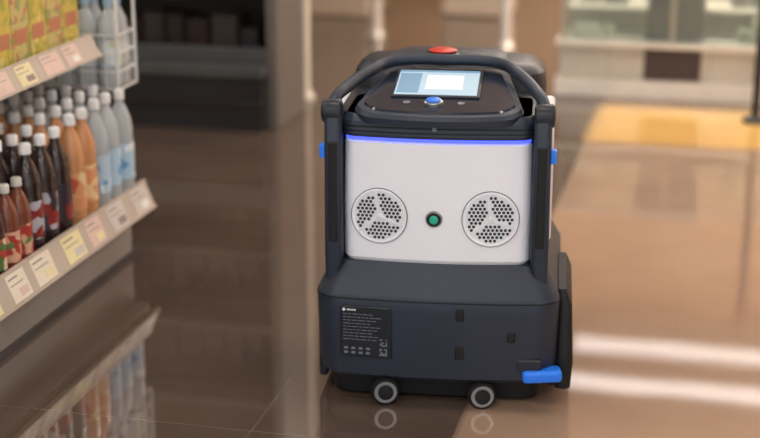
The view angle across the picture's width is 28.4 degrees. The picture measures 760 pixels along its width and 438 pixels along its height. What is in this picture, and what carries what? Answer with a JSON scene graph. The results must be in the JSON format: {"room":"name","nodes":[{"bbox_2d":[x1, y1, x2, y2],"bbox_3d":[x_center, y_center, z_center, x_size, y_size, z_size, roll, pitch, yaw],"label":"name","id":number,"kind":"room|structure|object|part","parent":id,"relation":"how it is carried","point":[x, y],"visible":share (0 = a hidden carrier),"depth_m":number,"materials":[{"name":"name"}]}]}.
{"room":"supermarket","nodes":[
{"label":"supermarket","id":0,"kind":"room"},
{"bbox_2d":[0,0,759,437],"bbox_3d":[1.082,-0.009,5.683,8.800,0.100,14.100,4,17,13],"label":"floor","id":1,"kind":"structure","parent":0,"point":[210,329],"depth_m":4.69,"materials":[{"name":"tile"}]},
{"bbox_2d":[0,0,156,360],"bbox_3d":[-1.472,-0.332,3.537,0.813,1.750,2.903,4,17,13],"label":"shelf","id":2,"kind":"object","parent":1,"relation":"on","point":[71,199],"visible":1,"depth_m":4.50,"materials":[{"name":"metal"}]},
{"bbox_3d":[-1.247,-0.162,3.504,0.051,0.078,2.850,4,17,13],"label":"price rail","id":3,"kind":"part","parent":2,"relation":"part of","materials":[{"name":"white plastic"}]},
{"bbox_3d":[-1.102,0.319,3.639,0.053,0.099,2.900,4,17,13],"label":"price rail","id":4,"kind":"part","parent":2,"relation":"part of","materials":[{"name":"white plastic"}]},
{"bbox_2d":[40,0,137,90],"bbox_3d":[-1.033,-0.951,4.896,0.397,1.043,0.185,4,17,13],"label":"rack","id":5,"kind":"object","parent":2,"relation":"attached to","point":[108,28],"visible":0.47,"depth_m":4.96,"materials":[{"name":"metal"}]},
{"bbox_2d":[5,0,304,131],"bbox_3d":[-1.586,-1.583,7.018,2.410,2.150,0.660,4,17,13],"label":"shelving unit","id":6,"kind":"object","parent":1,"relation":"on","point":[237,65],"visible":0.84,"depth_m":6.86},
{"bbox_3d":[-1.666,-0.808,7.012,2.360,0.070,0.040,4,17,13],"label":"sill glass","id":7,"kind":"part","parent":6,"relation":"part of","materials":[{"name":"glass"}]},
{"bbox_3d":[-1.644,-0.771,7.098,2.370,0.050,0.330,4,17,13],"label":"deck sill","id":8,"kind":"part","parent":6,"relation":"part of","materials":[{"name":"grey metal"}]},
{"bbox_3d":[-0.437,-1.506,6.763,0.050,2.150,0.450,4,17,13],"label":"panel","id":9,"kind":"part","parent":6,"relation":"part of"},
{"bbox_2d":[304,0,314,99],"bbox_3d":[-0.376,-2.019,7.082,0.100,2.950,0.100,4,17,13],"label":"support pole","id":10,"kind":"object","parent":1,"relation":"on","point":[309,95],"visible":0.51,"depth_m":7.42,"materials":[{"name":"white metal"}]},
{"bbox_2d":[309,0,387,17],"bbox_3d":[-0.374,-2.873,9.851,0.750,2.998,0.600,4,17,13],"label":"stone column","id":11,"kind":"structure","parent":1,"relation":"on","point":[340,8],"depth_m":9.95,"materials":[{"name":"beige stone"}]},
{"bbox_2d":[366,0,385,38],"bbox_3d":[-0.025,-2.532,8.795,0.125,2.950,0.125,4,17,13],"label":"support pole","id":12,"kind":"object","parent":1,"relation":"on","point":[375,32],"visible":1,"depth_m":9.16,"materials":[{"name":"metal"}]},
{"bbox_2d":[317,46,572,408],"bbox_3d":[0.194,-0.015,4.038,0.665,0.855,0.685,2,17,6],"label":"robot","id":13,"kind":"object","parent":1,"relation":"on","point":[447,272],"visible":1,"depth_m":3.77,"materials":[{"name":"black plastic"}]},
{"bbox_2d":[319,142,323,157],"bbox_3d":[-0.142,-0.173,3.746,0.016,0.035,0.030,2,17,6],"label":"lamp","id":14,"kind":"object","parent":13,"relation":"attached to","point":[321,147],"depth_m":3.73,"materials":[{"name":"blue plastic"}]},
{"bbox_3d":[-0.103,-0.153,3.952,0.032,0.330,0.240,2,17,6],"label":"panel","id":15,"kind":"part","parent":13,"relation":"part of","materials":[{"name":"white plastic"}]},
{"bbox_2d":[343,313,386,356],"bbox_3d":[-0.038,0.294,3.805,0.114,0.110,0.001,3,17,11],"label":"print","id":16,"kind":"object","parent":13,"relation":"attached to","point":[380,354],"depth_m":3.81},
{"bbox_3d":[-0.035,0.285,3.810,0.132,0.136,0.014,3,17,11],"label":"plate","id":17,"kind":"part","parent":13,"relation":"part of","materials":[{"name":"black plastic"}]},
{"bbox_2d":[354,191,403,239],"bbox_3d":[-0.002,-0.008,3.763,0.128,0.128,0.004,4,17,12],"label":"grille","id":18,"kind":"object","parent":13,"relation":"attached to","point":[371,194],"depth_m":3.76,"materials":[{"name":"white plastic"}]},
{"bbox_3d":[0.133,-0.292,3.721,0.036,0.014,0.036,2,25,6],"label":"knob","id":19,"kind":"part","parent":13,"relation":"part of","materials":[{"name":"blue plastic"}]},
{"bbox_2d":[343,94,533,140],"bbox_3d":[0.155,-0.259,3.804,0.484,0.054,0.280,2,17,6],"label":"hood","id":20,"kind":"object","parent":13,"relation":"attached to","point":[362,121],"depth_m":3.68,"materials":[{"name":"black plastic"}]},
{"bbox_3d":[0.197,-0.198,4.191,0.524,0.518,0.290,2,17,6],"label":"tank","id":21,"kind":"part","parent":13,"relation":"part of","materials":[{"name":"black plastic"}]},
{"bbox_3d":[0.196,-0.449,4.110,0.300,0.018,0.180,2,17,6],"label":"tank lid","id":22,"kind":"part","parent":13,"relation":"part of","materials":[{"name":"grey plastic"}]},
{"bbox_2d":[465,195,515,243],"bbox_3d":[0.275,0.002,3.731,0.128,0.128,0.004,0,17,1],"label":"grille","id":23,"kind":"object","parent":13,"relation":"attached to","point":[489,219],"depth_m":3.73,"materials":[{"name":"white plastic"}]},
{"bbox_3d":[0.433,-0.135,3.892,0.032,0.330,0.240,2,17,6],"label":"panel","id":24,"kind":"part","parent":13,"relation":"part of","materials":[{"name":"white plastic"}]},
{"bbox_2d":[551,148,556,164],"bbox_3d":[0.426,-0.153,3.682,0.016,0.035,0.030,2,17,6],"label":"lamp","id":25,"kind":"object","parent":13,"relation":"attached to","point":[553,151],"depth_m":3.67,"materials":[{"name":"blue plastic"}]},
{"bbox_2d":[441,0,515,17],"bbox_3d":[0.670,-2.832,9.713,0.450,2.998,0.400,4,17,13],"label":"stone column","id":26,"kind":"structure","parent":1,"relation":"on","point":[471,8],"depth_m":9.95,"materials":[{"name":"beige stone"}]},
{"bbox_2d":[494,0,515,49],"bbox_3d":[0.736,-2.421,8.425,0.125,2.950,0.125,4,17,13],"label":"support pole","id":27,"kind":"object","parent":1,"relation":"on","point":[504,43],"visible":0.98,"depth_m":8.79,"materials":[{"name":"metal"}]},
{"bbox_2d":[554,0,758,103],"bbox_3d":[2.635,-0.923,7.413,3.460,0.660,0.650,4,17,13],"label":"display counter","id":28,"kind":"object","parent":1,"relation":"on","point":[687,50],"depth_m":7.44,"materials":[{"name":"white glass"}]},
{"bbox_3d":[0.923,-1.072,7.509,0.025,0.350,0.025,4,17,13],"label":"post","id":29,"kind":"part","parent":28,"relation":"part of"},
{"bbox_3d":[2.651,-0.774,7.481,3.440,0.165,0.600,4,17,13],"label":"panel","id":30,"kind":"part","parent":28,"relation":"part of","materials":[{"name":"beige wood"}]},
{"bbox_3d":[2.584,-0.952,7.134,3.440,0.325,0.006,4,17,13],"label":"glass","id":31,"kind":"part","parent":28,"relation":"part of","materials":[{"name":"clear glass"}]},
{"bbox_3d":[1.453,-0.766,7.457,0.280,0.155,0.020,4,17,13],"label":"dark door","id":32,"kind":"part","parent":28,"relation":"part of","materials":[{"name":"brown wood"}]},
{"bbox_3d":[1.448,-1.036,7.390,0.025,0.350,0.025,4,17,13],"label":"post","id":33,"kind":"part","parent":28,"relation":"part of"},
{"bbox_2d":[742,0,759,124],"bbox_3d":[1.748,-0.932,6.851,0.119,1.000,0.119,4,17,13],"label":"barrier post","id":34,"kind":"object","parent":1,"relation":"on","point":[753,118],"visible":1,"depth_m":6.93,"materials":[{"name":"black metal"}]}
]}

